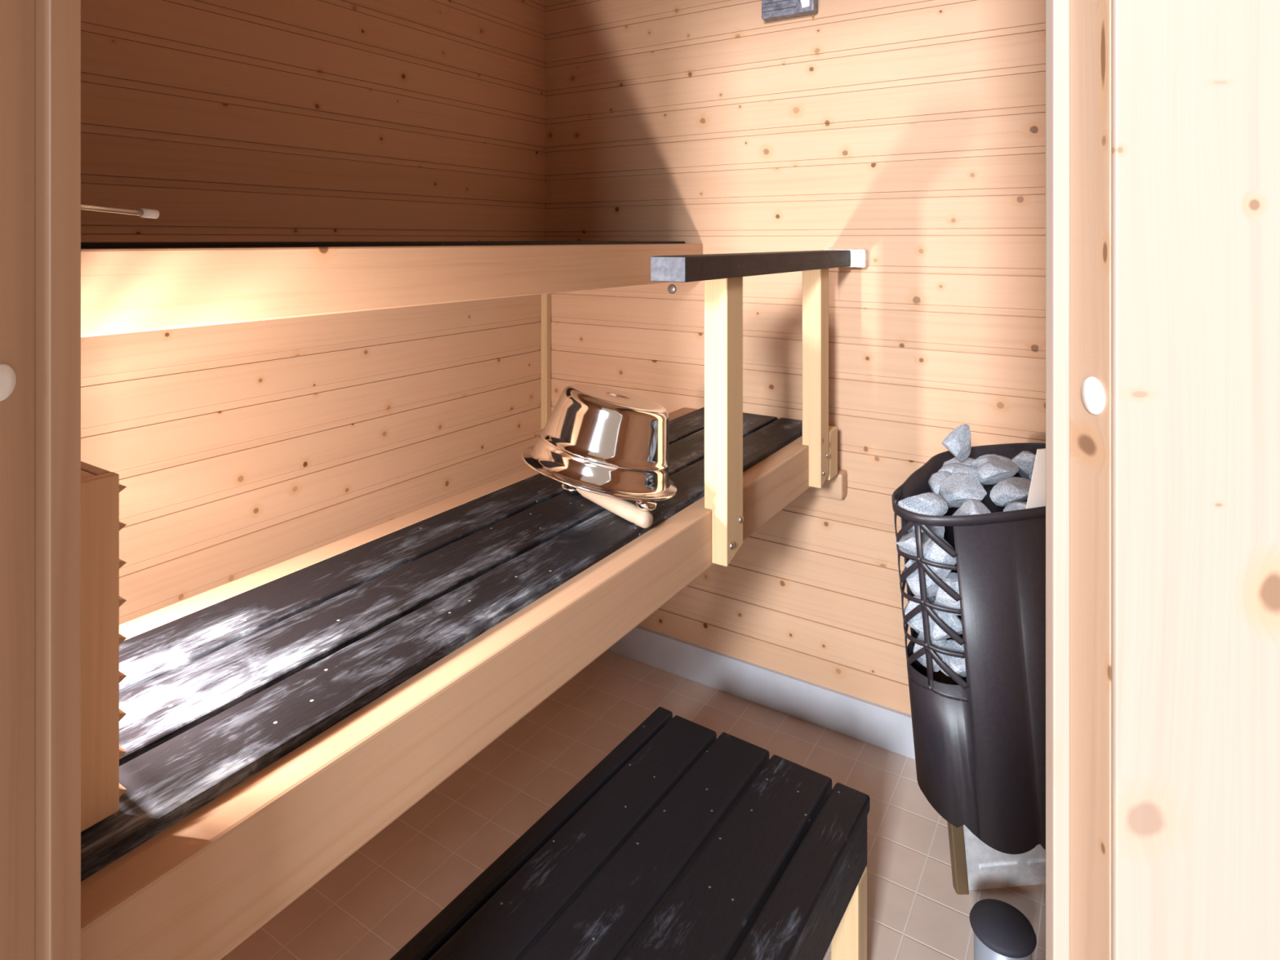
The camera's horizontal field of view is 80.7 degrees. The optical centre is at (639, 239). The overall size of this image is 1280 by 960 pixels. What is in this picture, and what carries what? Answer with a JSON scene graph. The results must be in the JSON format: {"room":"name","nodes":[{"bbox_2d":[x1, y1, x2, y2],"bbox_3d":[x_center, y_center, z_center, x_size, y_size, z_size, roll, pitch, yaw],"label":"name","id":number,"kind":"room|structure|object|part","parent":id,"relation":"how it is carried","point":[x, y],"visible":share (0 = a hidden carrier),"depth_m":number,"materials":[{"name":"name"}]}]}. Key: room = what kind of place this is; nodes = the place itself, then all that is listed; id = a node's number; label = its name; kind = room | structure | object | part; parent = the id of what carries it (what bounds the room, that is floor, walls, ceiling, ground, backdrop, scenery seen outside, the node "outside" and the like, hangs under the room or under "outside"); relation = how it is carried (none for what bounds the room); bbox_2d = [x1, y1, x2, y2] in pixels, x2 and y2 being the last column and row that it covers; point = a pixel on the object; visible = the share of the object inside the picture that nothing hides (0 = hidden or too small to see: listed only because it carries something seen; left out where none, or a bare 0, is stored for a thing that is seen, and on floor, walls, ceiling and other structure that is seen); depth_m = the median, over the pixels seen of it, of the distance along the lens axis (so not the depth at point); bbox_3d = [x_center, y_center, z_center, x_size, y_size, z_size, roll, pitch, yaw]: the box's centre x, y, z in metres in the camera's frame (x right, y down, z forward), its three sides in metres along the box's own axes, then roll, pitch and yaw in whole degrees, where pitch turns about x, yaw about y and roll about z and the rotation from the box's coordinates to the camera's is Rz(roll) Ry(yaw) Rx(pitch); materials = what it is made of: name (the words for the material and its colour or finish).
{"room":"sauna","nodes":[
{"label":"sauna","id":0,"kind":"room"},
{"bbox_2d":[80,0,546,624],"bbox_3d":[-0.765,0.095,1.629,0.030,2.030,1.768,0,0,32],"label":"wall","id":1,"kind":"structure","parent":0,"point":[238,450],"depth_m":1.64,"materials":[{"name":"brown wood"}]},
{"bbox_2d":[80,240,702,337],"bbox_3d":[-0.498,0.055,1.506,0.550,0.103,1.627,0,0,32],"label":"bench","id":2,"kind":"object","parent":1,"relation":"attached to","point":[126,286],"visible":0.89,"depth_m":1.06,"materials":[{"name":"brown wood"}]},
{"bbox_2d":[220,649,1045,959],"bbox_3d":[-0.067,1.225,-0.166,3.134,0.050,4.048,0,0,32],"label":"floor","id":3,"kind":"structure","parent":0,"point":[371,904],"depth_m":1.53,"materials":[{"name":"brown tile"}]},
{"bbox_2d":[389,706,870,959],"bbox_3d":[0.021,1.038,1.041,0.400,0.325,0.643,0,0,34],"label":"bench","id":4,"kind":"object","parent":3,"relation":"on","point":[683,842],"visible":1,"depth_m":1.06,"materials":[{"name":"black wood"}]},
{"bbox_3d":[0.328,1.094,1.182,0.044,0.212,0.045,0,0,34],"label":"leg","id":5,"kind":"part","parent":4,"relation":"part of","materials":[{"name":"brown wood"}]},
{"bbox_2d":[891,442,1045,894],"bbox_3d":[0.643,0.757,1.295,0.491,0.905,0.331,0,0,-4],"label":"heater","id":6,"kind":"object","parent":3,"relation":"on","point":[980,736],"visible":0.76,"depth_m":1.13,"materials":[{"name":"metal"}]},
{"bbox_2d":[903,595,935,632],"bbox_3d":[0.457,0.600,1.216,0.062,0.062,0.048,0,0,9],"label":"stone","id":7,"kind":"object","parent":6,"relation":"in","point":[916,622],"visible":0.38,"depth_m":1.20,"materials":[{"name":"grey stone"}]},
{"bbox_2d":[903,567,937,598],"bbox_3d":[0.448,0.542,1.192,0.066,0.049,0.050,0,0,41],"label":"stone","id":8,"kind":"object","parent":7,"relation":"on","point":[913,580],"visible":0.44,"depth_m":1.18,"materials":[{"name":"grey stone"}]},
{"bbox_2d":[894,530,928,555],"bbox_3d":[0.448,0.496,1.216,0.057,0.046,0.060,0,0,-24],"label":"stone","id":9,"kind":"object","parent":8,"relation":"on","point":[907,544],"visible":0.44,"depth_m":1.21,"materials":[{"name":"grey stone"}]},
{"bbox_2d":[922,537,956,578],"bbox_3d":[0.461,0.493,1.169,0.058,0.062,0.050,0,0,4],"label":"stone","id":10,"kind":"object","parent":8,"relation":"on","point":[932,552],"visible":0.65,"depth_m":1.15,"materials":[{"name":"grey stone"}]},
{"bbox_2d":[897,492,948,515],"bbox_3d":[0.469,0.438,1.250,0.090,0.045,0.063,0,0,39],"label":"stone","id":11,"kind":"object","parent":6,"relation":"in","point":[928,503],"visible":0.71,"depth_m":1.22,"materials":[{"name":"grey stone"}]},
{"bbox_2d":[913,631,947,671],"bbox_3d":[0.461,0.652,1.193,0.047,0.060,0.071,0,0,-20],"label":"stone","id":12,"kind":"object","parent":6,"relation":"in","point":[942,644],"visible":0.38,"depth_m":1.18,"materials":[{"name":"grey stone"}]},
{"bbox_2d":[920,603,962,640],"bbox_3d":[0.469,0.594,1.167,0.054,0.050,0.066,0,0,-37],"label":"stone","id":13,"kind":"object","parent":12,"relation":"on","point":[936,633],"visible":0.61,"depth_m":1.15,"materials":[{"name":"grey stone"}]},
{"bbox_2d":[934,572,960,615],"bbox_3d":[0.481,0.546,1.156,0.045,0.059,0.071,0,0,-36],"label":"stone","id":14,"kind":"object","parent":13,"relation":"on","point":[942,598],"visible":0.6,"depth_m":1.15,"materials":[{"name":"grey stone"}]},
{"bbox_2d":[928,470,951,507],"bbox_3d":[0.538,0.437,1.322,0.059,0.056,0.086,0,0,21],"label":"stone","id":15,"kind":"object","parent":6,"relation":"in","point":[934,482],"visible":0.44,"depth_m":1.31,"materials":[{"name":"grey stone"}]},
{"bbox_2d":[936,639,966,677],"bbox_3d":[0.490,0.651,1.159,0.057,0.047,0.055,0,0,-39],"label":"stone","id":16,"kind":"object","parent":6,"relation":"in","point":[957,664],"visible":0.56,"depth_m":1.15,"materials":[{"name":"grey stone"}]},
{"bbox_2d":[937,462,966,473],"bbox_3d":[0.571,0.432,1.349,0.071,0.061,0.063,0,0,-12],"label":"stone","id":17,"kind":"object","parent":6,"relation":"in","point":[949,467],"visible":0.12,"depth_m":1.34,"materials":[{"name":"grey stone"}]},
{"bbox_2d":[942,423,971,461],"bbox_3d":[0.565,0.361,1.340,0.057,0.069,0.030,0,0,-24],"label":"stone","id":18,"kind":"object","parent":17,"relation":"on","point":[957,442],"visible":1,"depth_m":1.33,"materials":[{"name":"grey stone"}]},
{"bbox_2d":[951,465,985,486],"bbox_3d":[0.579,0.420,1.323,0.090,0.049,0.051,0,0,-44],"label":"stone","id":19,"kind":"object","parent":17,"relation":"on","point":[968,469],"visible":0.38,"depth_m":1.30,"materials":[{"name":"grey stone"}]},
{"bbox_2d":[970,456,999,484],"bbox_3d":[0.628,0.414,1.354,0.082,0.046,0.067,0,0,-26],"label":"stone","id":20,"kind":"object","parent":19,"relation":"on","point":[977,463],"visible":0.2,"depth_m":1.35,"materials":[{"name":"grey stone"}]},
{"bbox_3d":[0.578,1.037,1.390,0.023,0.345,0.020,-5,0,0],"label":"leg","id":21,"kind":"part","parent":6,"relation":"part of","materials":[{"name":"brown wood"}]},
{"bbox_2d":[942,457,975,465],"bbox_3d":[0.599,0.427,1.384,0.078,0.052,0.069,0,0,22],"label":"stone","id":22,"kind":"object","parent":6,"relation":"in","point":[968,460],"visible":0.11,"depth_m":1.38,"materials":[{"name":"grey stone"}]},
{"bbox_2d":[937,472,986,507],"bbox_3d":[0.540,0.426,1.270,0.065,0.054,0.073,0,0,-17],"label":"stone","id":23,"kind":"object","parent":6,"relation":"on","point":[956,489],"visible":0.82,"depth_m":1.26,"materials":[{"name":"grey stone"}]},
{"bbox_2d":[951,498,991,515],"bbox_3d":[0.524,0.427,1.164,0.056,0.048,0.070,0,0,-13],"label":"stone","id":24,"kind":"object","parent":6,"relation":"in","point":[972,506],"visible":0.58,"depth_m":1.16,"materials":[{"name":"grey stone"}]},
{"bbox_2d":[974,453,1010,485],"bbox_3d":[0.656,0.426,1.397,0.078,0.051,0.064,0,0,5],"label":"stone","id":25,"kind":"object","parent":6,"relation":"in","point":[1000,457],"visible":0.07,"depth_m":1.40,"materials":[{"name":"grey stone"}]},
{"bbox_2d":[977,459,1018,484],"bbox_3d":[0.620,0.403,1.296,0.076,0.039,0.058,0,0,-15],"label":"stone","id":26,"kind":"object","parent":6,"relation":"on","point":[994,471],"visible":0.94,"depth_m":1.28,"materials":[{"name":"grey stone"}]},
{"bbox_2d":[989,476,1031,506],"bbox_3d":[0.618,0.415,1.230,0.086,0.039,0.062,0,0,-32],"label":"stone","id":27,"kind":"object","parent":6,"relation":"on","point":[1013,489],"visible":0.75,"depth_m":1.22,"materials":[{"name":"grey stone"}]},
{"bbox_2d":[1003,501,1026,511],"bbox_3d":[0.622,0.432,1.188,0.081,0.040,0.070,0,0,39],"label":"stone","id":28,"kind":"object","parent":6,"relation":"in","point":[1016,505],"visible":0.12,"depth_m":1.19,"materials":[{"name":"grey stone"}]},
{"bbox_2d":[1009,450,1035,480],"bbox_3d":[0.696,0.405,1.339,0.072,0.057,0.062,0,0,13],"label":"stone","id":29,"kind":"object","parent":6,"relation":"in","point":[1025,460],"visible":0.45,"depth_m":1.33,"materials":[{"name":"grey stone"}]},
{"bbox_3d":[0.680,0.360,1.147,0.194,0.095,0.003,-5,0,0],"label":"deflector plate","id":30,"kind":"part","parent":6,"relation":"part of","materials":[{"name":"beige"}]},
{"label":"stone","id":31,"kind":"object","parent":6,"relation":"in","visible":0},
{"label":"stone","id":32,"kind":"object","parent":31,"relation":"on","visible":0},
{"bbox_2d":[904,559,915,568],"bbox_3d":[0.473,0.546,1.262,0.059,0.045,0.059,0,0,-6],"label":"stone","id":33,"kind":"object","parent":32,"relation":"on","point":[909,562],"visible":0.11,"depth_m":1.25,"materials":[{"name":"grey stone"}]},
{"bbox_2d":[907,525,944,538],"bbox_3d":[0.483,0.490,1.279,0.052,0.045,0.067,0,0,-20],"label":"stone","id":34,"kind":"object","parent":33,"relation":"on","point":[939,531],"visible":0.17,"depth_m":1.26,"materials":[{"name":"grey stone"}]},
{"bbox_2d":[968,898,1036,959],"bbox_3d":[0.585,1.151,1.215,0.098,0.098,0.098,0,0,32],"label":"can","id":35,"kind":"object","parent":3,"relation":"on","point":[1002,931],"visible":1,"depth_m":1.20,"materials":[{"name":"grey plastic"}]},
{"bbox_2d":[545,0,1045,715],"bbox_3d":[0.429,0.095,1.899,1.694,2.030,0.030,0,0,32],"label":"wall","id":36,"kind":"structure","parent":0,"point":[911,134],"depth_m":1.86,"materials":[{"name":"brown wood"}]},
{"bbox_2d":[80,407,847,959],"bbox_3d":[-0.122,0.531,1.276,0.464,0.182,1.612,0,0,32],"label":"bench","id":37,"kind":"object","parent":36,"relation":"attached to","point":[279,717],"visible":0.7,"depth_m":0.81,"materials":[{"name":"brown wood"}]},
{"bbox_2d":[521,383,677,511],"bbox_3d":[-0.069,0.339,1.285,0.265,0.179,0.273,0,0,-15],"label":"bucket","id":38,"kind":"object","parent":37,"relation":"on","point":[604,441],"visible":1,"depth_m":1.20,"materials":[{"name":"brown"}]},
{"bbox_2d":[561,483,653,528],"bbox_3d":[-0.055,0.436,1.264,0.046,0.028,0.239,0,0,-40],"label":"ladle","id":39,"kind":"object","parent":37,"relation":"on","point":[622,508],"visible":0.72,"depth_m":1.21,"materials":[{"name":"brown wood"}]},
{"bbox_2d":[561,483,579,494],"bbox_3d":[-0.117,0.443,1.339,0.046,0.014,0.046,0,0,32],"label":"bowl","id":40,"kind":"object","parent":39,"relation":"on","point":[569,490],"depth_m":1.32,"materials":[{"name":"metal"}]},
{"bbox_2d":[650,248,867,566],"bbox_3d":[0.279,0.286,1.477,0.101,0.529,0.843,0,0,32],"label":"railing","id":41,"kind":"object","parent":37,"relation":"attached to","point":[722,274],"visible":1,"depth_m":1.29,"materials":[{"name":"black wood"}]},
{"bbox_3d":[0.145,0.307,1.306,0.044,0.488,0.065,0,0,32],"label":"post","id":42,"kind":"part","parent":41,"relation":"part of","materials":[{"name":"brown wood"}]},
{"bbox_3d":[0.260,0.044,1.472,0.062,0.038,0.812,0,0,32],"label":"handrail","id":43,"kind":"part","parent":41,"relation":"part of","materials":[{"name":"black wood"}]},
{"bbox_3d":[0.397,0.307,1.702,0.044,0.488,0.054,0,0,32],"label":"post","id":44,"kind":"part","parent":41,"relation":"part of","materials":[{"name":"brown wood"}]},
{"bbox_2d":[541,293,551,429],"bbox_3d":[-0.290,0.607,2.325,0.024,0.999,0.024,0,0,32],"label":"trim","id":45,"kind":"structure","parent":36,"relation":"attached to","point":[545,298],"depth_m":2.31,"materials":[{"name":"brown wood"}]},
{"bbox_2d":[667,284,676,293],"bbox_3d":[0.088,0.137,2.094,0.026,0.026,0.006,0,0,32],"label":"button","id":46,"kind":"object","parent":36,"relation":"attached to","point":[672,289],"visible":1,"depth_m":2.09,"materials":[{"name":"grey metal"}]},
{"bbox_2d":[607,626,915,759],"bbox_3d":[0.408,1.153,1.900,1.670,0.094,0.032,0,0,32],"label":"baseboard","id":47,"kind":"structure","parent":36,"relation":"attached to","point":[887,728],"depth_m":1.92,"materials":[{"name":"grey tile"}]},
{"bbox_2d":[761,0,817,22],"bbox_3d":[0.374,-0.622,1.892,0.138,0.120,0.040,0,0,32],"label":"thermometer","id":48,"kind":"object","parent":36,"relation":"in","point":[771,10],"visible":1,"depth_m":1.88,"materials":[{"name":"grey metal"}]},
{"bbox_3d":[0.403,-0.597,1.855,0.030,0.050,0.003,0,0,32],"label":"white plate","id":49,"kind":"part","parent":48,"relation":"part of","materials":[{"name":"white plastic"}]},
{"label":"wall","id":50,"kind":"structure","parent":0,"visible":0},
{"bbox_2d":[0,0,1279,959],"bbox_3d":[-0.037,0.175,0.435,0.840,2.050,0.068,0,0,0],"label":"door frame","id":51,"kind":"structure","parent":50,"relation":"in","point":[1162,117],"depth_m":0.40,"materials":[{"name":"brown wood"}]},
{"bbox_3d":[0.318,0.175,0.403,0.130,2.050,0.004,0,0,0],"label":"casing","id":52,"kind":"part","parent":51,"relation":"part of","materials":[{"name":"brown wood"}]},
{"bbox_3d":[-0.816,0.095,0.714,0.864,2.030,0.030,0,0,32],"label":"wall","id":53,"kind":"structure","parent":0,"visible":0},
{"bbox_2d":[80,461,126,831],"bbox_3d":[-0.545,0.313,0.621,0.274,0.262,0.102,0,0,32],"label":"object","id":54,"kind":"object","parent":53,"relation":"attached to","point":[101,790],"visible":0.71,"depth_m":0.57,"materials":[{"name":"brown wood"}]},
{"bbox_3d":[-0.528,0.188,0.658,0.262,0.012,0.010,0,0,32],"label":"rail","id":55,"kind":"part","parent":54,"relation":"part of","materials":[{"name":"brown wood"}]},
{"bbox_2d":[80,203,159,218],"bbox_3d":[-0.480,-0.029,0.620,0.008,0.018,0.171,0,0,21],"label":"metal rod","id":56,"kind":"object","parent":53,"relation":"attached to","point":[144,213],"visible":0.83,"depth_m":0.67,"materials":[{"name":"silver metal"}]}
]}

